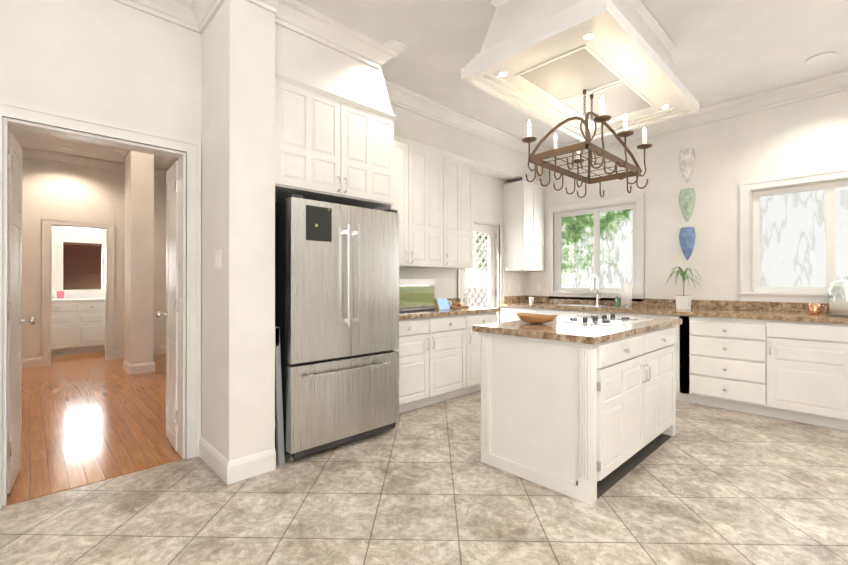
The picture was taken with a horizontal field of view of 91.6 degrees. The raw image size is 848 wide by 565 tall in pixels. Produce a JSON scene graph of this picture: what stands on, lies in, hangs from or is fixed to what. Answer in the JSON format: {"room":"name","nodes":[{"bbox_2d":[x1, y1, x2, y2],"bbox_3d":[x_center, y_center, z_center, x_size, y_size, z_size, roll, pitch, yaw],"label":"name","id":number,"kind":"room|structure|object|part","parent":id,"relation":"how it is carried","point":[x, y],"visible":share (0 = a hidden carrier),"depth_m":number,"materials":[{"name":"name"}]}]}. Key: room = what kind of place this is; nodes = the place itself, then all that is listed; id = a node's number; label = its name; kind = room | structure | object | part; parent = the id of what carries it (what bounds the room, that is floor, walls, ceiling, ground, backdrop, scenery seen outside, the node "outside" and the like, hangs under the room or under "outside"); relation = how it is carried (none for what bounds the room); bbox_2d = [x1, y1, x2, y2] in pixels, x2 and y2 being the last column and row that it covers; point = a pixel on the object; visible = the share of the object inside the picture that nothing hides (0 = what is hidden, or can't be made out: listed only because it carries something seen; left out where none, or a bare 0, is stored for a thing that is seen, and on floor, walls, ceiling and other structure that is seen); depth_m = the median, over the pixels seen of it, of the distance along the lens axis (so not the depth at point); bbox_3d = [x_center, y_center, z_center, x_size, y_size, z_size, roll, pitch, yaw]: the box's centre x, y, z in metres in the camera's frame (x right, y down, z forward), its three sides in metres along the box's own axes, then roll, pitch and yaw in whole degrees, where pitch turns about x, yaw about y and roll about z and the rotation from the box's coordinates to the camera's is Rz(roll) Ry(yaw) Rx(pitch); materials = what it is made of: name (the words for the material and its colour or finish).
{"room":"kitchen","nodes":[
{"label":"kitchen","id":0,"kind":"room"},
{"bbox_2d":[2,351,185,506],"bbox_3d":[-4.154,1.266,5.200,2.730,0.053,6.795,0,0,-44],"label":"floor","id":1,"kind":"structure","parent":0,"point":[91,417],"depth_m":3.57,"materials":[{"name":"brown wood"}]},
{"bbox_2d":[51,302,82,354],"bbox_3d":[-6.367,0.797,7.173,0.558,0.897,0.603,0,0,-44],"label":"base cabinet","id":2,"kind":"object","parent":1,"relation":"on","point":[78,323],"depth_m":7.04,"materials":[{"name":"white wood"}]},
{"bbox_2d":[52,298,104,301],"bbox_3d":[-6.213,0.329,7.317,1.890,0.039,0.609,0,0,-44],"label":"countertop","id":3,"kind":"structure","parent":2,"relation":"on","point":[53,299],"depth_m":7.20,"materials":[{"name":"white stone"}]},
{"bbox_2d":[55,290,65,299],"bbox_3d":[-6.291,0.228,7.139,0.140,0.159,0.063,0,0,-44],"label":"framed picture","id":4,"kind":"object","parent":3,"relation":"on","point":[60,294],"visible":1,"depth_m":7.13,"materials":[{"name":"white"}]},
{"bbox_2d":[83,302,104,352],"bbox_3d":[-6.049,0.797,7.477,0.558,0.897,0.603,0,0,-44],"label":"base cabinet","id":5,"kind":"object","parent":1,"relation":"on","point":[93,312],"depth_m":7.29,"materials":[{"name":"white wood"}]},
{"bbox_2d":[0,390,847,564],"bbox_3d":[0.819,1.282,1.588,7.820,0.100,6.070,0,0,-44],"label":"floor","id":6,"kind":"structure","parent":0,"point":[703,485],"depth_m":2.23,"materials":[{"name":"tile"}]},
{"bbox_2d":[275,326,284,464],"bbox_3d":[-1.119,0.771,2.933,0.074,0.930,0.430,0,0,-44],"label":"step ladder","id":7,"kind":"object","parent":6,"relation":"on","point":[279,423],"visible":0.42,"depth_m":2.77,"materials":[{"name":"grey metal"}]},
{"bbox_2d":[275,194,398,460],"bbox_3d":[-0.791,0.325,3.324,0.940,1.824,0.840,0,0,-44],"label":"refrigerator","id":8,"kind":"object","parent":6,"relation":"on","point":[337,294],"visible":0.9,"depth_m":2.97,"materials":[{"name":"grey metal"}]},
{"bbox_2d":[394,314,473,412],"bbox_3d":[-0.134,0.793,4.258,1.162,0.896,0.612,0,0,-44],"label":"base cabinet","id":9,"kind":"object","parent":6,"relation":"on","point":[439,350],"depth_m":4.08,"materials":[{"name":"white wood"}]},
{"bbox_2d":[399,306,500,321],"bbox_3d":[0.059,0.325,4.427,1.696,0.040,0.637,0,0,-44],"label":"countertop","id":10,"kind":"structure","parent":9,"relation":"on","point":[437,313],"depth_m":4.22,"materials":[{"name":"stone"}]},
{"bbox_2d":[399,279,434,311],"bbox_3d":[-0.254,0.139,4.288,0.728,0.330,0.318,0,0,-44],"label":"aquarium","id":11,"kind":"object","parent":10,"relation":"on","point":[420,297],"visible":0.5,"depth_m":4.25,"materials":[{"name":"green glass"}]},
{"bbox_2d":[436,298,449,308],"bbox_3d":[0.197,0.246,4.663,0.170,0.119,0.113,0,0,-44],"label":"tablet stand","id":12,"kind":"object","parent":10,"relation":"on","point":[442,303],"visible":1,"depth_m":4.63,"materials":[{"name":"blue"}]},
{"bbox_2d":[448,300,468,307],"bbox_3d":[0.364,0.264,4.886,0.280,0.085,0.220,0,0,-44],"label":"tray","id":13,"kind":"object","parent":10,"relation":"on","point":[455,306],"visible":0.88,"depth_m":4.84,"materials":[{"name":"brown wood"}]},
{"bbox_2d":[474,314,496,391],"bbox_3d":[0.420,0.794,4.789,0.610,0.896,0.612,0,0,-44],"label":"base cabinet","id":14,"kind":"object","parent":6,"relation":"on","point":[479,319],"depth_m":4.55,"materials":[{"name":"white wood"}]},
{"bbox_2d":[500,306,542,321],"bbox_3d":[1.536,0.797,5.819,0.652,0.895,0.667,0,0,-44],"label":"base cabinet","id":15,"kind":"object","parent":6,"relation":"on","point":[508,313],"depth_m":5.67,"materials":[{"name":"white wood"}]},
{"bbox_2d":[478,321,681,504],"bbox_3d":[1.229,0.789,3.077,1.574,0.896,0.833,0,0,-44],"label":"kitchen island","id":16,"kind":"object","parent":6,"relation":"on","point":[581,407],"depth_m":2.56,"materials":[{"name":"white wood"}]},
{"bbox_2d":[472,317,681,344],"bbox_3d":[1.216,0.321,3.092,1.630,0.040,0.851,0,0,-44],"label":"island countertop","id":17,"kind":"structure","parent":16,"relation":"on","point":[554,330],"depth_m":2.65,"materials":[{"name":"stone"}]},
{"bbox_2d":[516,313,557,323],"bbox_3d":[0.810,0.266,2.974,0.190,0.070,0.320,0,0,-44],"label":"bowl","id":18,"kind":"object","parent":17,"relation":"on","point":[534,318],"visible":1,"depth_m":2.90,"materials":[{"name":"brown wood"}]},
{"bbox_2d":[553,313,651,324],"bbox_3d":[1.389,0.284,3.258,0.770,0.036,0.550,0,0,-44],"label":"cooktop","id":19,"kind":"object","parent":17,"relation":"in","point":[585,319],"depth_m":3.23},
{"bbox_2d":[543,310,618,315],"bbox_3d":[2.054,0.795,5.277,0.652,0.895,1.069,0,0,-44],"label":"base cabinet","id":20,"kind":"object","parent":6,"relation":"on","point":[545,312],"depth_m":5.08,"materials":[{"name":"white wood"}]},
{"bbox_2d":[619,314,690,401],"bbox_3d":[2.642,0.793,4.663,0.652,0.895,0.769,0,0,-44],"label":"base cabinet","id":21,"kind":"object","parent":6,"relation":"on","point":[683,331],"depth_m":4.23,"materials":[{"name":"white wood"}]},
{"bbox_2d":[691,318,774,417],"bbox_3d":[3.106,0.792,4.179,0.652,0.895,0.752,0,0,-44],"label":"base cabinet","id":22,"kind":"object","parent":6,"relation":"on","point":[733,359],"depth_m":3.90,"materials":[{"name":"white wood"}]},
{"bbox_2d":[499,302,847,325],"bbox_3d":[3.298,0.324,3.964,0.673,0.040,5.786,0,0,-44],"label":"countertop","id":23,"kind":"structure","parent":22,"relation":"on","point":[767,315],"depth_m":4.21,"materials":[{"name":"brown stone"}]},
{"bbox_2d":[615,293,619,305],"bbox_3d":[2.430,0.227,5.187,0.060,0.159,0.059,0,0,-44],"label":"soap bottle","id":24,"kind":"object","parent":23,"relation":"on","point":[617,301],"visible":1,"depth_m":5.16,"materials":[{"name":"green"}]},
{"bbox_2d":[620,279,632,306],"bbox_3d":[2.482,0.134,5.060,0.150,0.346,0.150,0,0,-44],"label":"paper towel holder","id":25,"kind":"object","parent":23,"relation":"on","point":[626,294],"visible":1,"depth_m":5.01,"materials":[{"name":"white paper"}]},
{"bbox_2d":[664,267,701,309],"bbox_3d":[2.879,0.068,4.584,0.218,0.474,0.376,0,0,-44],"label":"spider plant","id":26,"kind":"object","parent":23,"relation":"on","point":[683,301],"visible":1,"depth_m":4.56,"materials":[{"name":"green plant"}]},
{"bbox_2d":[809,303,825,314],"bbox_3d":[3.629,0.253,3.804,0.080,0.100,0.119,0,0,-44],"label":"copper mug","id":27,"kind":"object","parent":23,"relation":"on","point":[814,308],"visible":1,"depth_m":3.79,"materials":[{"name":"brown metal"}]},
{"bbox_2d":[828,276,847,316],"bbox_3d":[3.732,0.124,3.653,0.220,0.356,0.220,0,0,-44],"label":"potted plant","id":28,"kind":"object","parent":23,"relation":"on","point":[838,306],"visible":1,"depth_m":3.63,"materials":[{"name":"white ceramic"}]},
{"bbox_2d":[775,322,847,430],"bbox_3d":[3.715,0.790,3.543,0.652,0.895,1.127,0,0,-44],"label":"base cabinet","id":29,"kind":"object","parent":6,"relation":"on","point":[785,360],"depth_m":3.51,"materials":[{"name":"white wood"}]},
{"bbox_2d":[0,0,847,460],"bbox_3d":[-1.397,-0.336,3.908,7.820,3.150,12.480,0,0,-44],"label":"wall","id":30,"kind":"structure","parent":0,"point":[212,86],"depth_m":2.94,"materials":[{"name":"paint"}]},
{"bbox_2d":[7,130,35,493],"bbox_3d":[-2.514,0.174,2.560,0.157,2.098,0.445,0,0,-44],"label":"door leaf","id":31,"kind":"structure","parent":30,"relation":"in","point":[14,373],"depth_m":2.51,"materials":[{"name":"white wood"}]},
{"bbox_2d":[22,357,41,368],"bbox_3d":[-5.863,1.174,5.778,0.740,0.135,0.016,0,0,-44],"label":"baseboard","id":32,"kind":"structure","parent":30,"relation":"attached to","point":[30,362],"depth_m":5.96,"materials":[{"name":"wood"}]},
{"bbox_2d":[42,217,114,366],"bbox_3d":[-5.332,0.150,6.383,0.860,2.187,0.162,0,0,-44],"label":"door frame","id":33,"kind":"structure","parent":30,"relation":"attached to","point":[49,223],"depth_m":6.27,"materials":[{"name":"white wood"}]},
{"bbox_2d":[52,294,104,297],"bbox_3d":[-6.419,0.270,7.533,1.890,0.081,0.013,0,0,-44],"label":"backsplash","id":34,"kind":"structure","parent":30,"relation":"attached to","point":[67,295],"depth_m":7.64,"materials":[{"name":"white tile"}]},
{"bbox_2d":[58,238,104,293],"bbox_3d":[-6.328,-0.285,7.656,0.700,1.010,0.077,0,0,-44],"label":"window","id":35,"kind":"structure","parent":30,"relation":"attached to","point":[82,260],"depth_m":7.64,"materials":[{"name":"white wood"}]},
{"bbox_2d":[20,146,167,179],"bbox_3d":[-5.226,-1.834,6.322,2.160,0.140,0.125,0,0,-44],"label":"crown molding","id":36,"kind":"structure","parent":30,"relation":"attached to","point":[27,153],"depth_m":6.27,"materials":[{"name":"beige wood"}]},
{"bbox_2d":[0,99,200,508],"bbox_3d":[-2.037,0.120,2.623,1.080,2.230,0.184,0,0,-44],"label":"door frame","id":37,"kind":"structure","parent":30,"relation":"attached to","point":[186,153],"depth_m":2.86,"materials":[{"name":"white wood"}]},
{"bbox_2d":[113,147,130,157],"bbox_3d":[-4.134,-1.836,5.654,0.125,0.140,0.750,0,0,-44],"label":"crown molding","id":38,"kind":"structure","parent":30,"relation":"attached to","point":[124,152],"depth_m":5.77,"materials":[{"name":"beige wood"}]},
{"bbox_2d":[123,359,131,374],"bbox_3d":[-4.094,1.173,5.683,0.016,0.135,0.532,0,0,-44],"label":"baseboard","id":39,"kind":"structure","parent":30,"relation":"attached to","point":[127,366],"depth_m":5.60,"materials":[{"name":"white wood"}]},
{"bbox_2d":[115,346,165,358],"bbox_3d":[-4.686,1.177,6.905,0.800,0.135,0.016,0,0,-44],"label":"baseboard","id":40,"kind":"structure","parent":30,"relation":"attached to","point":[119,354],"depth_m":7.00,"materials":[{"name":"white wood"}]},
{"bbox_2d":[145,362,154,371],"bbox_3d":[-3.895,1.174,5.874,0.016,0.135,0.532,0,0,-44],"label":"baseboard","id":41,"kind":"structure","parent":30,"relation":"attached to","point":[150,365],"depth_m":5.66,"materials":[{"name":"wood"}]},
{"bbox_2d":[113,0,204,33],"bbox_3d":[-2.577,-1.847,1.946,2.815,0.140,0.150,0,0,-44],"label":"crown molding","id":42,"kind":"structure","parent":30,"relation":"attached to","point":[172,11],"depth_m":2.76,"materials":[{"name":"white wood"}]},
{"bbox_2d":[156,160,177,451],"bbox_3d":[-1.923,0.176,3.125,0.124,2.098,0.442,0,0,-44],"label":"door leaf","id":43,"kind":"structure","parent":30,"relation":"in","point":[171,314],"depth_m":3.09,"materials":[{"name":"white wood"}]},
{"bbox_2d":[184,0,224,27],"bbox_3d":[-1.388,-1.845,2.648,0.125,0.140,0.420,0,0,-44],"label":"crown molding","id":44,"kind":"structure","parent":30,"relation":"attached to","point":[198,11],"depth_m":2.79,"materials":[{"name":"white wood"}]},
{"bbox_2d":[199,437,229,484],"bbox_3d":[-1.395,1.169,2.725,0.016,0.135,0.596,0,0,-44],"label":"baseboard","id":45,"kind":"structure","parent":30,"relation":"attached to","point":[223,468],"depth_m":2.68,"materials":[{"name":"white wood"}]},
{"bbox_2d":[214,250,220,268],"bbox_3d":[-1.339,-0.144,2.676,0.008,0.120,0.120,0,0,-44],"label":"switch plate","id":46,"kind":"object","parent":30,"relation":"attached to","point":[217,259],"visible":0.95,"depth_m":2.66,"materials":[{"name":"white plastic"}]},
{"bbox_2d":[230,448,275,483],"bbox_3d":[-1.083,1.168,2.623,0.283,0.135,0.016,0,0,-44],"label":"baseboard","id":47,"kind":"structure","parent":30,"relation":"attached to","point":[256,464],"depth_m":2.61,"materials":[{"name":"white wood"}]},
{"bbox_2d":[275,71,395,210],"bbox_3d":[-0.888,-0.088,3.409,1.074,2.652,0.801,0,0,-44],"label":"upper cabinet","id":48,"kind":"object","parent":30,"relation":"attached to","point":[332,147],"visible":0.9,"depth_m":3.10,"materials":[{"name":"white wood"}]},
{"bbox_2d":[394,134,449,268],"bbox_3d":[-0.255,-0.805,4.337,1.090,1.290,0.338,0,0,-44],"label":"upper cabinet","id":49,"kind":"object","parent":30,"relation":"attached to","point":[433,196],"depth_m":4.33,"materials":[{"name":"white wood"}]},
{"bbox_2d":[434,298,460,305],"bbox_3d":[-0.154,0.256,4.650,1.696,0.100,0.020,0,0,-44],"label":"backsplash","id":50,"kind":"structure","parent":30,"relation":"attached to","point":[454,300],"depth_m":5.14,"materials":[{"name":"brown stone"}]},
{"bbox_2d":[450,152,473,268],"bbox_3d":[0.267,-0.803,4.836,0.572,1.290,0.338,0,0,-44],"label":"upper cabinet","id":51,"kind":"object","parent":30,"relation":"attached to","point":[461,168],"depth_m":4.77,"materials":[{"name":"white wood"}]},
{"bbox_2d":[384,79,547,159],"bbox_3d":[0.525,-1.838,4.825,3.240,0.140,0.140,0,0,-44],"label":"crown molding","id":52,"kind":"structure","parent":30,"relation":"attached to","point":[399,96],"depth_m":4.65,"materials":[{"name":"white wood"}]},
{"bbox_2d":[463,223,495,307],"bbox_3d":[0.754,0.225,5.592,0.776,2.018,0.120,0,0,-44],"label":"door","id":53,"kind":"structure","parent":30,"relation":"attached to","point":[489,231],"depth_m":5.79,"materials":[{"name":"white wood"}]},
{"bbox_2d":[457,213,503,322],"bbox_3d":[0.734,0.174,5.599,0.980,2.140,0.162,0,0,-44],"label":"door frame","id":54,"kind":"structure","parent":30,"relation":"attached to","point":[497,223],"depth_m":5.83,"materials":[{"name":"white wood"}]},
{"bbox_2d":[507,283,519,290],"bbox_3d":[1.319,0.078,6.072,0.330,0.115,0.008,0,0,-44],"label":"outlet","id":55,"kind":"object","parent":30,"relation":"attached to","point":[508,286],"visible":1,"depth_m":6.07,"materials":[{"name":"white plastic"}]},
{"bbox_2d":[504,296,526,301],"bbox_3d":[1.336,0.260,6.077,0.543,0.099,0.020,0,0,-44],"label":"backsplash","id":56,"kind":"structure","parent":30,"relation":"attached to","point":[509,298],"depth_m":6.08,"materials":[{"name":"brown stone"}]},
{"bbox_2d":[503,176,545,271],"bbox_3d":[1.464,-0.800,5.960,0.561,1.290,0.371,0,0,-44],"label":"upper cabinet","id":57,"kind":"object","parent":30,"relation":"attached to","point":[524,220],"visible":1,"depth_m":5.80,"materials":[{"name":"white wood"}]},
{"bbox_2d":[546,193,644,300],"bbox_3d":[2.279,-0.421,5.559,0.145,1.330,1.320,0,0,-44],"label":"window","id":58,"kind":"structure","parent":30,"relation":"in","point":[637,200],"depth_m":5.55,"materials":[{"name":"white wood"}]},
{"bbox_3d":[2.312,-0.421,5.590,0.045,1.126,1.096,0,0,-44],"label":"sash of the window by the sink","id":59,"kind":"part","parent":58,"relation":"part of","materials":[{"name":"white wood"}]},
{"bbox_2d":[527,296,829,313],"bbox_3d":[3.533,0.255,4.190,0.021,0.099,5.786,0,0,-44],"label":"backsplash","id":60,"kind":"structure","parent":30,"relation":"attached to","point":[792,308],"depth_m":4.57,"materials":[{"name":"brown stone"}]},
{"bbox_2d":[679,149,694,182],"bbox_3d":[2.997,-1.319,4.712,0.077,0.380,0.162,0,0,-44],"label":"mask","id":61,"kind":"object","parent":30,"relation":"attached to","point":[686,160],"visible":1,"depth_m":4.69,"materials":[{"name":"white ceramic"}]},
{"bbox_2d":[679,227,695,260],"bbox_3d":[2.997,-0.428,4.710,0.077,0.380,0.162,0,0,-44],"label":"mask","id":62,"kind":"object","parent":30,"relation":"attached to","point":[687,236],"visible":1,"depth_m":4.69,"materials":[{"name":"blue ceramic"}]},
{"bbox_2d":[679,188,695,221],"bbox_3d":[2.997,-0.869,4.711,0.077,0.380,0.162,0,0,-44],"label":"mask","id":63,"kind":"object","parent":30,"relation":"attached to","point":[687,197],"visible":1,"depth_m":4.69,"materials":[{"name":"green ceramic"}]},
{"bbox_2d":[544,70,847,160],"bbox_3d":[3.549,-1.840,4.107,0.125,0.140,5.360,0,0,-44],"label":"crown molding","id":64,"kind":"structure","parent":30,"relation":"attached to","point":[836,82],"depth_m":4.32,"materials":[{"name":"white wood"}]},
{"bbox_2d":[738,167,847,303],"bbox_3d":[4.070,-0.421,3.688,0.145,1.260,2.010,0,0,-44],"label":"window","id":65,"kind":"structure","parent":30,"relation":"in","point":[747,190],"depth_m":4.15,"materials":[{"name":"white wood"}]},
{"bbox_3d":[4.103,-0.421,3.719,0.045,1.056,1.786,0,0,-44],"label":"right window sash","id":66,"kind":"part","parent":65,"relation":"part of","materials":[{"name":"glass"}]},
{"bbox_2d":[8,0,847,169],"bbox_3d":[-1.397,-1.961,3.913,7.820,0.100,12.480,0,0,-44],"label":"ceiling","id":67,"kind":"structure","parent":0,"point":[725,51],"depth_m":3.35,"materials":[{"name":"paint"}]},
{"bbox_2d":[382,39,405,52],"bbox_3d":[-0.243,-1.905,3.343,0.190,0.010,0.190,0,0,-44],"label":"recessed light","id":68,"kind":"object","parent":67,"relation":"in","point":[397,46],"visible":0.83,"depth_m":3.32,"materials":[{"name":"white"}]},
{"bbox_2d":[461,0,698,141],"bbox_3d":[1.244,-1.645,3.076,1.800,0.533,0.980,0,0,-44],"label":"range hood","id":69,"kind":"object","parent":67,"relation":"attached to","point":[548,61],"visible":0.92,"depth_m":2.77,"materials":[{"name":"white paint"}]},
{"bbox_2d":[522,89,651,197],"bbox_3d":[1.226,-1.064,3.078,1.091,0.694,0.635,0,0,-44],"label":"chandelier","id":70,"kind":"object","parent":69,"relation":"hanging from","point":[537,160],"visible":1,"depth_m":3.00,"materials":[{"name":"brown metal"}]},
{"bbox_2d":[805,52,835,64],"bbox_3d":[3.389,-1.905,3.525,0.190,0.010,0.190,0,0,-44],"label":"recessed light","id":71,"kind":"object","parent":67,"relation":"in","point":[820,58],"visible":0.96,"depth_m":3.51,"materials":[{"name":"white"}]},
{"label":"outside","id":72,"kind":"structure","parent":0,"visible":0},
{"bbox_2d":[63,244,100,289],"bbox_3d":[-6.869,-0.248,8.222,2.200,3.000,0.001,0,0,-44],"label":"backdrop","id":73,"kind":"structure","parent":72,"point":[77,282],"depth_m":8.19,"materials":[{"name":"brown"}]},
{"bbox_2d":[465,232,487,306],"bbox_3d":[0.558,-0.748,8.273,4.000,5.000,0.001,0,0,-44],"label":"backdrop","id":74,"kind":"structure","parent":72,"point":[483,279],"depth_m":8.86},
{"bbox_2d":[465,232,487,306],"bbox_3d":[0.948,0.048,6.996,2.640,2.400,0.020,0,0,-44],"label":"trellis","id":75,"kind":"object","parent":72,"point":[477,274],"depth_m":6.96,"materials":[{"name":"white wood"}]},
{"bbox_2d":[561,187,847,287],"bbox_3d":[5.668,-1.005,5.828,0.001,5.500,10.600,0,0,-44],"label":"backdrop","id":76,"kind":"structure","parent":72,"point":[798,246],"depth_m":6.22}
]}

